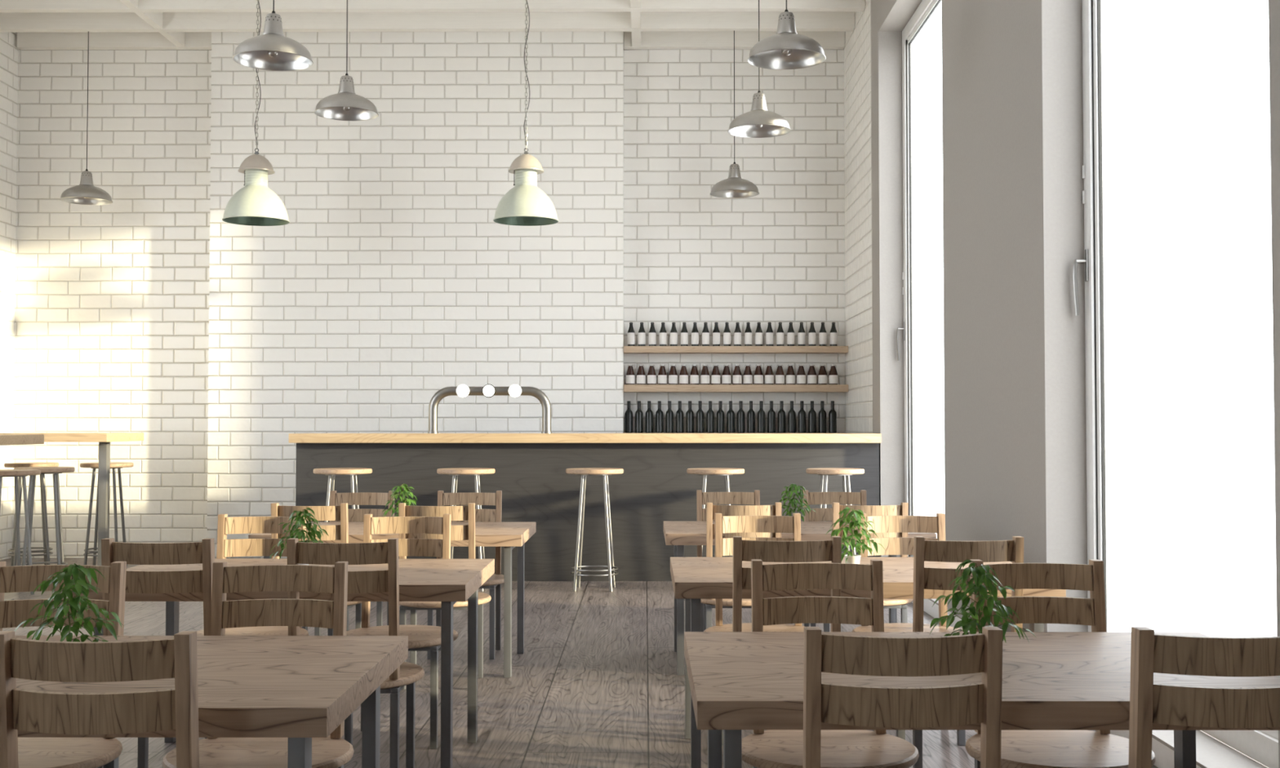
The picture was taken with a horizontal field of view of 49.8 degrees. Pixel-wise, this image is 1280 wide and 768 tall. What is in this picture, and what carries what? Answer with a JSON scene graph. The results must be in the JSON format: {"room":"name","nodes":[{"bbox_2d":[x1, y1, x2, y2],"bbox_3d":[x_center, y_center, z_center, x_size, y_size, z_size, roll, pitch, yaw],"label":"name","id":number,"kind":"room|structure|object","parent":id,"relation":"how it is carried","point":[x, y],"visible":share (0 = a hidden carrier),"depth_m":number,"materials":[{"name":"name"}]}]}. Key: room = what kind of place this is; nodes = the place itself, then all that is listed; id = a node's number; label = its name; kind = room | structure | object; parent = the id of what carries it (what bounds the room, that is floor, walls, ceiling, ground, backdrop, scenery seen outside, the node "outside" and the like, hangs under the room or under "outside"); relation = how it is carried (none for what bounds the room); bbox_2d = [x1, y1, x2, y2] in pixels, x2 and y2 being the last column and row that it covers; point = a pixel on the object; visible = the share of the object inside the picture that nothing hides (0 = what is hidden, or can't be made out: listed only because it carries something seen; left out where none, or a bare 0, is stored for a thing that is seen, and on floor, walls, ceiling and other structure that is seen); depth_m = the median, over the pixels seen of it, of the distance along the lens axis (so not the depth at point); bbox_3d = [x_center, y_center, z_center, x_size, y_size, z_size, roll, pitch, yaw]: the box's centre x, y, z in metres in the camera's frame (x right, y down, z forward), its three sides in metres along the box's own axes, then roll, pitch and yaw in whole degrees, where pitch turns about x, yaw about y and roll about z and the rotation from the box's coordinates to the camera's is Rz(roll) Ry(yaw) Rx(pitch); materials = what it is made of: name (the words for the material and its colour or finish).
{"room":"cafe","nodes":[
{"label":"cafe","id":0,"kind":"room"},
{"bbox_2d":[0,32,18,559],"bbox_3d":[-6.051,-1.065,4.932,0.240,5.120,16.150,0,-2,0],"label":"wall","id":1,"kind":"structure","parent":0,"point":[9,50],"depth_m":12.84,"materials":[{"name":"white brick"}]},
{"bbox_2d":[11,31,845,559],"bbox_3d":[-1.965,-0.827,13.013,8.270,5.120,0.450,0,-2,0],"label":"wall","id":2,"kind":"structure","parent":0,"point":[391,282],"depth_m":12.86,"materials":[{"name":"white brick"}]},
{"bbox_2d":[623,384,848,392],"bbox_3d":[0.888,0.042,12.840,2.077,0.067,0.218,0,-2,0],"label":"wall shelf","id":3,"kind":"object","parent":2,"relation":"attached to","point":[627,388],"visible":1,"depth_m":12.73,"materials":[{"name":"brown wood"}]},
{"bbox_2d":[721,364,731,384],"bbox_3d":[0.807,-0.089,12.855,0.085,0.196,0.085,0,-2,0],"label":"bottle","id":4,"kind":"object","parent":3,"relation":"on","point":[726,377],"visible":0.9,"depth_m":12.83,"materials":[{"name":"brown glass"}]},
{"bbox_2d":[732,364,742,384],"bbox_3d":[0.907,-0.089,12.855,0.085,0.196,0.085,0,-2,0],"label":"bottle","id":5,"kind":"object","parent":3,"relation":"on","point":[736,377],"visible":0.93,"depth_m":12.83,"materials":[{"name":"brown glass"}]},
{"bbox_2d":[743,364,752,384],"bbox_3d":[1.006,-0.089,12.854,0.085,0.196,0.085,0,-2,0],"label":"bottle","id":6,"kind":"object","parent":3,"relation":"on","point":[748,376],"visible":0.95,"depth_m":12.82,"materials":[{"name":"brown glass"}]},
{"bbox_2d":[623,346,848,353],"bbox_3d":[0.888,-0.318,12.851,2.077,0.060,0.218,0,-2,0],"label":"wall shelf","id":7,"kind":"object","parent":2,"relation":"attached to","point":[627,349],"visible":1,"depth_m":12.74,"materials":[{"name":"brown wood"}]},
{"bbox_2d":[623,432,848,433],"bbox_3d":[0.888,0.482,12.827,2.077,0.053,0.218,0,-2,0],"label":"wall shelf","id":8,"kind":"object","parent":2,"relation":"attached to","point":[624,433],"visible":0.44,"depth_m":12.72,"materials":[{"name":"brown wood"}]},
{"bbox_2d":[625,400,632,432],"bbox_3d":[-0.104,0.307,12.847,0.073,0.297,0.073,0,-2,0],"label":"wine bottle","id":9,"kind":"object","parent":8,"relation":"on","point":[628,414],"visible":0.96,"depth_m":12.82,"materials":[{"name":"black glass"}]},
{"bbox_2d":[635,400,643,432],"bbox_3d":[-0.009,0.307,12.847,0.073,0.297,0.073,0,-2,0],"label":"wine bottle","id":10,"kind":"object","parent":8,"relation":"on","point":[638,414],"visible":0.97,"depth_m":12.82,"materials":[{"name":"black glass"}]},
{"bbox_2d":[645,400,653,432],"bbox_3d":[0.086,0.307,12.846,0.073,0.297,0.073,0,-2,0],"label":"wine bottle","id":11,"kind":"object","parent":8,"relation":"on","point":[649,414],"visible":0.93,"depth_m":12.82,"materials":[{"name":"black glass"}]},
{"bbox_2d":[655,400,663,432],"bbox_3d":[0.181,0.307,12.846,0.073,0.297,0.073,0,-2,0],"label":"wine bottle","id":12,"kind":"object","parent":8,"relation":"on","point":[659,414],"visible":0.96,"depth_m":12.82,"materials":[{"name":"black glass"}]},
{"bbox_2d":[665,400,673,432],"bbox_3d":[0.276,0.307,12.846,0.073,0.297,0.073,0,-2,0],"label":"wine bottle","id":13,"kind":"object","parent":8,"relation":"on","point":[669,414],"visible":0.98,"depth_m":12.82,"materials":[{"name":"black glass"}]},
{"bbox_2d":[675,400,684,432],"bbox_3d":[0.371,0.307,12.845,0.073,0.297,0.073,0,-2,0],"label":"wine bottle","id":14,"kind":"object","parent":8,"relation":"on","point":[679,414],"visible":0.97,"depth_m":12.82,"materials":[{"name":"black glass"}]},
{"bbox_2d":[685,400,693,432],"bbox_3d":[0.466,0.307,12.845,0.073,0.297,0.073,0,-2,0],"label":"wine bottle","id":15,"kind":"object","parent":8,"relation":"on","point":[690,414],"visible":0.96,"depth_m":12.82,"materials":[{"name":"black glass"}]},
{"bbox_2d":[696,400,704,432],"bbox_3d":[0.561,0.307,12.845,0.073,0.297,0.073,0,-2,0],"label":"wine bottle","id":16,"kind":"object","parent":8,"relation":"on","point":[700,414],"visible":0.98,"depth_m":12.81,"materials":[{"name":"black glass"}]},
{"bbox_2d":[706,400,714,432],"bbox_3d":[0.656,0.307,12.844,0.073,0.297,0.073,0,-2,0],"label":"wine bottle","id":17,"kind":"object","parent":8,"relation":"on","point":[710,414],"visible":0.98,"depth_m":12.81,"materials":[{"name":"black glass"}]},
{"bbox_2d":[716,400,724,432],"bbox_3d":[0.751,0.307,12.844,0.073,0.297,0.073,0,-2,0],"label":"wine bottle","id":18,"kind":"object","parent":8,"relation":"on","point":[720,414],"visible":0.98,"depth_m":12.81,"materials":[{"name":"black glass"}]},
{"bbox_2d":[726,400,734,432],"bbox_3d":[0.846,0.307,12.843,0.073,0.297,0.073,0,-2,0],"label":"wine bottle","id":19,"kind":"object","parent":8,"relation":"on","point":[731,414],"visible":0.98,"depth_m":12.81,"materials":[{"name":"black glass"}]},
{"bbox_2d":[737,400,744,432],"bbox_3d":[0.941,0.307,12.843,0.073,0.297,0.073,0,-2,0],"label":"wine bottle","id":20,"kind":"object","parent":8,"relation":"on","point":[740,413],"visible":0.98,"depth_m":12.81,"materials":[{"name":"black glass"}]},
{"bbox_2d":[746,400,755,432],"bbox_3d":[1.036,0.307,12.843,0.073,0.297,0.073,0,-2,0],"label":"wine bottle","id":21,"kind":"object","parent":8,"relation":"on","point":[751,414],"visible":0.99,"depth_m":12.81,"materials":[{"name":"black glass"}]},
{"bbox_2d":[757,400,764,432],"bbox_3d":[1.131,0.307,12.842,0.073,0.297,0.073,0,-2,0],"label":"wine bottle","id":22,"kind":"object","parent":8,"relation":"on","point":[761,413],"visible":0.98,"depth_m":12.81,"materials":[{"name":"black glass"}]},
{"bbox_2d":[767,400,775,432],"bbox_3d":[1.226,0.307,12.842,0.073,0.297,0.073,0,-2,0],"label":"wine bottle","id":23,"kind":"object","parent":8,"relation":"on","point":[771,414],"visible":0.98,"depth_m":12.81,"materials":[{"name":"black glass"}]},
{"bbox_2d":[777,400,785,432],"bbox_3d":[1.321,0.307,12.841,0.073,0.297,0.073,0,-2,0],"label":"wine bottle","id":24,"kind":"object","parent":8,"relation":"on","point":[781,413],"visible":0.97,"depth_m":12.81,"materials":[{"name":"black glass"}]},
{"bbox_2d":[787,400,795,432],"bbox_3d":[1.416,0.307,12.841,0.073,0.297,0.073,0,-2,0],"label":"wine bottle","id":25,"kind":"object","parent":8,"relation":"on","point":[791,414],"visible":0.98,"depth_m":12.81,"materials":[{"name":"black glass"}]},
{"bbox_2d":[798,400,805,432],"bbox_3d":[1.511,0.307,12.841,0.073,0.297,0.073,0,-2,0],"label":"wine bottle","id":26,"kind":"object","parent":8,"relation":"on","point":[802,413],"visible":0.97,"depth_m":12.81,"materials":[{"name":"black glass"}]},
{"bbox_2d":[808,400,816,432],"bbox_3d":[1.606,0.307,12.840,0.073,0.297,0.073,0,-2,0],"label":"wine bottle","id":27,"kind":"object","parent":8,"relation":"on","point":[811,414],"visible":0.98,"depth_m":12.81,"materials":[{"name":"black glass"}]},
{"bbox_2d":[818,400,826,432],"bbox_3d":[1.701,0.307,12.840,0.073,0.297,0.073,0,-2,0],"label":"wine bottle","id":28,"kind":"object","parent":8,"relation":"on","point":[822,413],"visible":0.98,"depth_m":12.81,"materials":[{"name":"black glass"}]},
{"bbox_2d":[828,400,836,432],"bbox_3d":[1.796,0.307,12.840,0.073,0.297,0.073,0,-2,0],"label":"wine bottle","id":29,"kind":"object","parent":8,"relation":"on","point":[832,414],"visible":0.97,"depth_m":12.81,"materials":[{"name":"black glass"}]},
{"bbox_2d":[0,557,1158,767],"bbox_3d":[-2.016,1.443,4.842,7.830,0.100,16.150,0,-2,0],"label":"floor","id":30,"kind":"structure","parent":0,"point":[595,682],"depth_m":6.53,"materials":[{"name":"grey wood"}]},
{"bbox_2d":[0,469,40,595],"bbox_3d":[-4.661,1.092,10.150,0.440,0.916,0.440,2,-2,-43],"label":"bar stool","id":31,"kind":"object","parent":30,"relation":"on","point":[15,473],"visible":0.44,"depth_m":10.14,"materials":[{"name":"grey metal"}]},
{"bbox_2d":[0,434,44,600],"bbox_3d":[-5.085,0.943,9.591,1.500,1.178,0.830,0,-2,0],"label":"table","id":32,"kind":"object","parent":30,"relation":"on","point":[5,439],"visible":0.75,"depth_m":9.69,"materials":[{"name":"beige wood"}]},
{"bbox_2d":[4,462,58,566],"bbox_3d":[-5.333,1.148,12.062,0.440,0.916,0.440,1,-2,-28],"label":"bar stool","id":33,"kind":"object","parent":30,"relation":"on","point":[46,551],"visible":0.7,"depth_m":12.01,"materials":[{"name":"grey metal"}]},
{"bbox_2d":[13,466,75,565],"bbox_3d":[-4.658,1.110,10.760,0.440,0.916,0.440,1,-2,-17],"label":"bar stool","id":34,"kind":"object","parent":30,"relation":"on","point":[55,471],"visible":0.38,"depth_m":10.70,"materials":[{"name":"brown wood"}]},
{"bbox_2d":[0,561,126,767],"bbox_3d":[-1.569,0.913,3.511,0.470,0.879,0.470,0,-2,0],"label":"dining chair","id":35,"kind":"object","parent":30,"relation":"on","point":[33,752],"visible":0.64,"depth_m":3.69,"materials":[{"name":"brown wood"}]},
{"bbox_2d":[0,432,143,565],"bbox_3d":[-5.077,1.002,11.580,1.500,1.178,0.830,0,-2,0],"label":"table","id":36,"kind":"object","parent":30,"relation":"on","point":[104,439],"visible":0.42,"depth_m":11.54,"materials":[{"name":"brown wood"}]},
{"bbox_2d":[0,631,199,767],"bbox_3d":[-0.972,0.887,2.629,0.470,0.879,0.470,0,-2,0],"label":"dining chair","id":37,"kind":"object","parent":30,"relation":"on","point":[176,708],"visible":1,"depth_m":2.43,"materials":[{"name":"brown wood"}]},
{"bbox_2d":[80,462,133,565],"bbox_3d":[-4.673,1.148,12.060,0.440,0.916,0.440,0,-2,-6],"label":"bar stool","id":38,"kind":"object","parent":30,"relation":"on","point":[113,465],"visible":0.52,"depth_m":11.97,"materials":[{"name":"grey metal"}]},
{"bbox_2d":[101,537,214,767],"bbox_3d":[-1.565,0.947,4.650,0.470,0.879,0.470,0,-2,0],"label":"dining chair","id":39,"kind":"object","parent":30,"relation":"on","point":[194,553],"visible":0.21,"depth_m":4.45,"materials":[{"name":"brown wood"}]},
{"bbox_2d":[14,635,408,767],"bbox_3d":[-1.265,0.985,3.069,1.340,0.709,0.900,0,-2,0],"label":"dining table","id":40,"kind":"object","parent":30,"relation":"on","point":[299,689],"visible":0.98,"depth_m":2.91,"materials":[{"name":"brown wood"}]},
{"bbox_2d":[14,563,124,641],"bbox_3d":[-1.278,0.515,3.077,0.252,0.231,0.203,-1,-2,23],"label":"potted plant","id":41,"kind":"object","parent":40,"relation":"on","point":[77,572],"visible":0.86,"depth_m":3.05,"materials":[{"name":"green plant"}]},
{"bbox_2d":[196,514,308,635],"bbox_3d":[-1.562,0.972,5.490,0.470,0.879,0.470,0,-2,0],"label":"dining chair","id":42,"kind":"object","parent":30,"relation":"on","point":[230,525],"visible":0.23,"depth_m":5.69,"materials":[{"name":"brown wood"}]},
{"bbox_2d":[162,561,354,767],"bbox_3d":[-0.968,0.913,3.508,0.470,0.879,0.470,0,-2,0],"label":"dining chair","id":43,"kind":"object","parent":30,"relation":"on","point":[332,751],"visible":0.8,"depth_m":3.69,"materials":[{"name":"brown wood"}]},
{"bbox_2d":[71,559,494,767],"bbox_3d":[-1.257,1.045,5.091,1.340,0.709,0.900,0,-2,0],"label":"dining table","id":44,"kind":"object","parent":30,"relation":"on","point":[448,582],"visible":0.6,"depth_m":4.73,"materials":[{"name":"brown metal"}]},
{"bbox_2d":[269,507,328,564],"bbox_3d":[-1.257,0.574,5.094,0.203,0.231,0.252,-2,-2,44],"label":"potted plant","id":45,"kind":"object","parent":44,"relation":"on","point":[300,521],"visible":0.59,"depth_m":5.09,"materials":[{"name":"green plant"}]},
{"bbox_2d":[271,502,361,631],"bbox_3d":[-1.557,1.007,6.669,0.470,0.879,0.470,0,-2,0],"label":"dining chair","id":46,"kind":"object","parent":30,"relation":"on","point":[339,513],"visible":0.25,"depth_m":6.48,"materials":[{"name":"brown wood"}]},
{"bbox_2d":[313,467,372,521],"bbox_3d":[-2.264,1.102,10.481,0.440,0.916,0.440,0,-2,-3],"label":"bar stool","id":47,"kind":"object","parent":30,"relation":"on","point":[353,472],"visible":0.39,"depth_m":10.39,"materials":[{"name":"brown wood"}]},
{"bbox_2d":[314,490,395,635],"bbox_3d":[-1.554,1.031,7.509,0.470,0.879,0.470,0,-2,0],"label":"dining chair","id":48,"kind":"object","parent":30,"relation":"on","point":[356,498],"visible":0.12,"depth_m":7.71,"materials":[{"name":"brown wood"}]},
{"bbox_2d":[286,537,424,767],"bbox_3d":[-0.964,0.947,4.648,0.470,0.879,0.470,0,-2,0],"label":"dining chair","id":49,"kind":"object","parent":30,"relation":"on","point":[407,673],"visible":0.44,"depth_m":4.46,"materials":[{"name":"brown wood"}]},
{"bbox_2d":[248,521,536,678],"bbox_3d":[-1.249,1.107,7.190,1.340,0.709,0.900,0,-2,0],"label":"dining table","id":50,"kind":"object","parent":30,"relation":"on","point":[508,535],"visible":0.48,"depth_m":6.84,"materials":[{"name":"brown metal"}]},
{"bbox_2d":[382,484,417,516],"bbox_3d":[-1.240,0.636,7.190,0.203,0.231,0.252,0,-2,-13],"label":"potted plant","id":51,"kind":"object","parent":50,"relation":"on","point":[406,492],"visible":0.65,"depth_m":7.18,"materials":[{"name":"green plant"}]},
{"bbox_2d":[344,514,457,749],"bbox_3d":[-0.961,0.972,5.487,0.470,0.879,0.470,0,-2,0],"label":"dining chair","id":52,"kind":"object","parent":30,"relation":"on","point":[420,637],"visible":0.48,"depth_m":5.65,"materials":[{"name":"brown wood"}]},
{"bbox_2d":[398,502,491,689],"bbox_3d":[-0.956,1.007,6.667,0.470,0.879,0.470,0,-2,0],"label":"dining chair","id":53,"kind":"object","parent":30,"relation":"on","point":[467,513],"visible":0.45,"depth_m":6.48,"materials":[{"name":"brown wood"}]},
{"bbox_2d":[426,490,503,659],"bbox_3d":[-0.953,1.031,7.507,0.470,0.879,0.470,0,-2,0],"label":"dining chair","id":54,"kind":"object","parent":30,"relation":"on","point":[495,580],"visible":0.52,"depth_m":7.66,"materials":[{"name":"brown wood"}]},
{"bbox_2d":[436,467,495,591],"bbox_3d":[-1.324,1.101,10.477,0.440,0.916,0.440,0,-2,-1],"label":"bar stool","id":55,"kind":"object","parent":30,"relation":"on","point":[455,472],"visible":0.38,"depth_m":10.39,"materials":[{"name":"wood"}]},
{"bbox_2d":[295,443,879,581],"bbox_3d":[-0.421,1.031,11.276,4.671,1.102,0.520,0,-2,0],"label":"bar counter","id":56,"kind":"object","parent":30,"relation":"on","point":[655,486],"depth_m":11.02,"materials":[{"name":"grey wood"}]},
{"bbox_2d":[288,433,881,443],"bbox_3d":[-0.437,0.442,11.299,4.712,0.074,0.710,0,-2,0],"label":"countertop","id":57,"kind":"structure","parent":56,"relation":"on","point":[293,437],"depth_m":10.94,"materials":[{"name":"brown wood"}]},
{"bbox_2d":[427,384,551,433],"bbox_3d":[-1.232,0.203,11.295,1.020,0.402,0.105,0,-2,0],"label":"tap tower","id":58,"kind":"object","parent":57,"relation":"on","point":[462,390],"visible":1,"depth_m":11.27,"materials":[{"name":"metal"}]},
{"bbox_2d":[565,467,623,591],"bbox_3d":[-0.345,1.101,10.473,0.440,0.916,0.440,0,-2,4],"label":"bar stool","id":59,"kind":"object","parent":30,"relation":"on","point":[584,472],"visible":1,"depth_m":10.37,"materials":[{"name":"metal"}]},
{"bbox_2d":[686,467,744,556],"bbox_3d":[0.576,1.101,10.470,0.440,0.916,0.440,0,-2,0],"label":"bar stool","id":60,"kind":"object","parent":30,"relation":"on","point":[704,472],"visible":0.4,"depth_m":10.37,"materials":[{"name":"wood"}]},
{"bbox_2d":[696,489,759,631],"bbox_3d":[0.497,1.034,7.581,0.470,0.879,0.470,0,-2,0],"label":"dining chair","id":61,"kind":"object","parent":30,"relation":"on","point":[702,498],"visible":0.16,"depth_m":7.78,"materials":[{"name":"brown wood"}]},
{"bbox_2d":[701,502,781,631],"bbox_3d":[0.494,1.008,6.721,0.470,0.879,0.470,0,-2,0],"label":"dining chair","id":62,"kind":"object","parent":30,"relation":"on","point":[726,510],"visible":0.34,"depth_m":6.53,"materials":[{"name":"brown wood"}]},
{"bbox_2d":[703,513,804,745],"bbox_3d":[0.490,0.974,5.545,0.470,0.879,0.470,0,-2,0],"label":"dining chair","id":63,"kind":"object","parent":30,"relation":"on","point":[723,524],"visible":0.22,"depth_m":5.73,"materials":[{"name":"brown wood"}]},
{"bbox_2d":[732,536,841,631],"bbox_3d":[0.486,0.949,4.729,0.470,0.879,0.470,0,-2,0],"label":"dining chair","id":64,"kind":"object","parent":30,"relation":"on","point":[811,551],"visible":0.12,"depth_m":4.53,"materials":[{"name":"brown wood"}]},
{"bbox_2d":[663,520,936,675],"bbox_3d":[0.799,1.109,7.255,1.340,0.709,0.900,0,-2,0],"label":"dining table","id":65,"kind":"object","parent":30,"relation":"on","point":[678,534],"visible":0.43,"depth_m":6.87,"materials":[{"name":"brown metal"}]},
{"bbox_2d":[779,484,816,521],"bbox_3d":[0.810,0.638,7.264,0.203,0.231,0.252,0,-2,-11],"label":"potted plant","id":66,"kind":"object","parent":65,"relation":"on","point":[796,487],"visible":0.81,"depth_m":7.23,"materials":[{"name":"green plant"}]},
{"bbox_2d":[742,559,919,767],"bbox_3d":[0.482,0.915,3.563,0.470,0.879,0.470,0,-2,0],"label":"dining chair","id":67,"kind":"object","parent":30,"relation":"on","point":[770,748],"visible":0.85,"depth_m":3.73,"materials":[{"name":"brown wood"}]},
{"bbox_2d":[802,489,867,626],"bbox_3d":[1.097,1.034,7.579,0.470,0.879,0.470,0,-2,0],"label":"dining chair","id":68,"kind":"object","parent":30,"relation":"on","point":[813,498],"visible":0.16,"depth_m":7.78,"materials":[{"name":"brown wood"}]},
{"bbox_2d":[805,467,864,555],"bbox_3d":[1.485,1.101,10.466,0.440,0.916,0.440,0,-2,-2],"label":"bar stool","id":69,"kind":"object","parent":30,"relation":"on","point":[824,472],"visible":0.38,"depth_m":10.38,"materials":[{"name":"wood"}]},
{"bbox_2d":[670,556,1066,767],"bbox_3d":[0.791,1.047,5.160,1.340,0.709,0.900,0,-2,0],"label":"dining table","id":70,"kind":"object","parent":30,"relation":"on","point":[694,579],"visible":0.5,"depth_m":4.79,"materials":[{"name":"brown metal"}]},
{"bbox_2d":[826,506,885,564],"bbox_3d":[0.800,0.577,5.166,0.203,0.231,0.252,-1,-2,41],"label":"potted plant","id":71,"kind":"object","parent":70,"relation":"on","point":[851,558],"visible":0.85,"depth_m":5.14,"materials":[{"name":"green plant"}]},
{"bbox_2d":[823,502,913,631],"bbox_3d":[1.094,1.008,6.719,0.470,0.879,0.470,0,-2,0],"label":"dining chair","id":72,"kind":"object","parent":30,"relation":"on","point":[903,509],"visible":0.23,"depth_m":6.53,"materials":[{"name":"brown wood"}]},
{"bbox_2d":[803,626,1002,767],"bbox_3d":[0.478,0.889,2.683,0.470,0.879,0.470,0,-2,0],"label":"dining chair","id":73,"kind":"object","parent":30,"relation":"on","point":[887,656],"visible":1,"depth_m":2.49,"materials":[{"name":"brown wood"}]},
{"bbox_2d":[852,513,965,745],"bbox_3d":[1.090,0.973,5.543,0.470,0.879,0.470,0,-2,0],"label":"dining chair","id":74,"kind":"object","parent":30,"relation":"on","point":[883,524],"visible":0.32,"depth_m":5.74,"materials":[{"name":"brown wood"}]},
{"bbox_2d":[896,536,1023,767],"bbox_3d":[1.086,0.949,4.727,0.470,0.879,0.470,0,-2,0],"label":"dining chair","id":75,"kind":"object","parent":30,"relation":"on","point":[924,578],"visible":0.19,"depth_m":4.53,"materials":[{"name":"brown wood"}]},
{"bbox_2d":[684,631,1279,767],"bbox_3d":[0.783,0.987,3.132,1.340,0.709,0.900,0,-2,0],"label":"dining table","id":76,"kind":"object","parent":30,"relation":"on","point":[739,681],"visible":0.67,"depth_m":2.94,"materials":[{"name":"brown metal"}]},
{"bbox_2d":[929,560,1035,642],"bbox_3d":[0.777,0.516,3.134,0.252,0.231,0.203,0,-2,-4],"label":"potted plant","id":77,"kind":"object","parent":76,"relation":"on","point":[980,576],"visible":0.84,"depth_m":3.11,"materials":[{"name":"green plant"}]},
{"bbox_2d":[964,559,1155,767],"bbox_3d":[1.082,0.915,3.560,0.470,0.879,0.470,0,-2,0],"label":"dining chair","id":78,"kind":"object","parent":30,"relation":"on","point":[1020,748],"visible":0.7,"depth_m":3.73,"materials":[{"name":"brown wood"}]},
{"bbox_2d":[1128,626,1279,767],"bbox_3d":[1.079,0.889,2.681,0.470,0.879,0.470,0,-2,0],"label":"dining chair","id":79,"kind":"object","parent":30,"relation":"on","point":[1150,703],"visible":1,"depth_m":2.48,"materials":[{"name":"brown wood"}]},
{"bbox_2d":[844,0,1279,767],"bbox_3d":[2.019,-1.066,4.901,0.240,5.120,16.150,0,-2,0],"label":"wall","id":80,"kind":"structure","parent":0,"point":[1015,357],"depth_m":7.33,"materials":[{"name":"paint"}]},
{"bbox_2d":[896,0,941,605],"bbox_3d":[2.032,-0.715,9.868,0.252,4.329,2.359,0,-2,0],"label":"window","id":81,"kind":"structure","parent":80,"relation":"in","point":[925,10],"depth_m":10.93,"materials":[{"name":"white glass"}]},
{"bbox_2d":[911,599,1200,767],"bbox_3d":[1.888,1.315,3.856,0.013,0.097,14.200,0,-2,0],"label":"baseboard","id":82,"kind":"structure","parent":80,"relation":"attached to","point":[1164,755],"depth_m":5.05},
{"bbox_2d":[1072,0,1279,767],"bbox_3d":[2.014,-0.849,5.325,0.252,4.329,2.357,0,-2,0],"label":"window","id":83,"kind":"structure","parent":80,"relation":"in","point":[1261,746],"depth_m":6.37,"materials":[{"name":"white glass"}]},
{"bbox_3d":[-1.996,-3.699,4.994,8.270,0.150,16.550,0,-2,0],"label":"ceiling","id":84,"kind":"structure","parent":0,"visible":0},
{"bbox_2d":[134,12,163,28],"bbox_3d":[-4.324,-3.304,12.125,0.075,0.217,0.493,0,-2,0],"label":"block","id":85,"kind":"object","parent":84,"relation":"attached to","point":[154,20],"visible":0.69,"depth_m":12.17,"materials":[{"name":"white paint"}]},
{"bbox_2d":[158,31,185,47],"bbox_3d":[-4.321,-3.287,12.720,0.075,0.217,0.493,0,-2,0],"label":"block","id":86,"kind":"object","parent":84,"relation":"attached to","point":[177,38],"visible":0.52,"depth_m":12.78,"materials":[{"name":"white paint"}]},
{"bbox_2d":[222,0,289,226],"bbox_3d":[-3.235,-2.398,11.638,0.551,2.057,0.551,0,-2,-3],"label":"pendant lamp","id":87,"kind":"object","parent":84,"relation":"hanging from","point":[255,204],"visible":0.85,"depth_m":11.51,"materials":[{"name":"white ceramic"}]},
{"bbox_2d":[232,0,313,71],"bbox_3d":[-2.095,-2.691,7.891,0.444,1.694,0.444,0,-2,0],"label":"pendant lamp","id":88,"kind":"object","parent":84,"relation":"hanging from","point":[272,51],"visible":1,"depth_m":7.84,"materials":[{"name":"grey metal"}]},
{"bbox_2d":[314,0,378,120],"bbox_3d":[-2.071,-2.694,9.742,0.444,1.580,0.444,0,-2,0],"label":"pendant lamp","id":89,"kind":"object","parent":84,"relation":"hanging from","point":[345,105],"visible":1,"depth_m":9.69,"materials":[{"name":"silver metal"}]},
{"bbox_2d":[0,11,854,32],"bbox_3d":[-1.987,-3.295,12.413,7.826,0.219,0.100,0,-2,0],"label":"ceiling beam","id":90,"kind":"structure","parent":84,"relation":"attached to","point":[736,21],"depth_m":12.37,"materials":[{"name":"white paint"}]},
{"bbox_2d":[59,31,112,204],"bbox_3d":[-4.981,-2.415,12.416,0.444,1.540,0.444,0,-2,0],"label":"pendant lamp","id":91,"kind":"object","parent":90,"relation":"hanging from","point":[84,193],"visible":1,"depth_m":12.36,"materials":[{"name":"silver metal"}]},
{"bbox_2d":[710,31,759,198],"bbox_3d":[0.850,-2.445,12.394,0.444,1.480,0.444,0,-2,0],"label":"pendant lamp","id":92,"kind":"object","parent":90,"relation":"hanging from","point":[733,187],"visible":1,"depth_m":12.33,"materials":[{"name":"silver metal"}]},
{"bbox_2d":[17,31,844,49],"bbox_3d":[-1.971,-3.277,13.008,7.798,0.219,0.100,0,-2,0],"label":"ceiling beam","id":93,"kind":"structure","parent":84,"relation":"attached to","point":[113,40],"depth_m":12.96,"materials":[{"name":"white paint"}]},
{"bbox_2d":[0,0,865,13],"bbox_3d":[-1.990,-3.312,11.819,7.826,0.219,0.100,0,-2,0],"label":"ceiling beam","id":94,"kind":"structure","parent":84,"relation":"attached to","point":[6,6],"depth_m":11.77,"materials":[{"name":"white paint"}]},
{"bbox_2d":[493,0,558,226],"bbox_3d":[-0.960,-2.399,11.630,0.551,2.057,0.551,0,-2,3],"label":"pendant lamp","id":95,"kind":"object","parent":84,"relation":"hanging from","point":[525,204],"visible":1,"depth_m":11.50,"materials":[{"name":"metal"}]},
{"bbox_2d":[631,12,640,28],"bbox_3d":[-0.036,-3.305,12.108,0.085,0.217,0.493,0,-2,0],"label":"block","id":96,"kind":"object","parent":84,"relation":"attached to","point":[635,16],"visible":0.69,"depth_m":12.11,"materials":[{"name":"white paint"}]},
{"bbox_2d":[727,0,791,137],"bbox_3d":[0.840,-2.631,9.729,0.444,1.704,0.444,0,-2,0],"label":"pendant lamp","id":97,"kind":"object","parent":84,"relation":"hanging from","point":[759,122],"visible":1,"depth_m":9.67,"materials":[{"name":"silver metal"}]},
{"bbox_2d":[747,0,826,69],"bbox_3d":[0.836,-2.693,7.880,0.444,1.690,0.444,0,-2,0],"label":"pendant lamp","id":98,"kind":"object","parent":84,"relation":"hanging from","point":[787,49],"visible":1,"depth_m":7.83,"materials":[{"name":"silver metal"}]},
{"label":"outside","id":99,"kind":"structure","parent":0,"visible":0},
{"bbox_2d":[913,452,1276,637],"bbox_3d":[0.019,1.627,4.954,120.000,0.140,130.000,0,-2,0],"label":"ground","id":100,"kind":"structure","parent":99,"point":[1191,536],"depth_m":17.22,"materials":[{"name":"white"}]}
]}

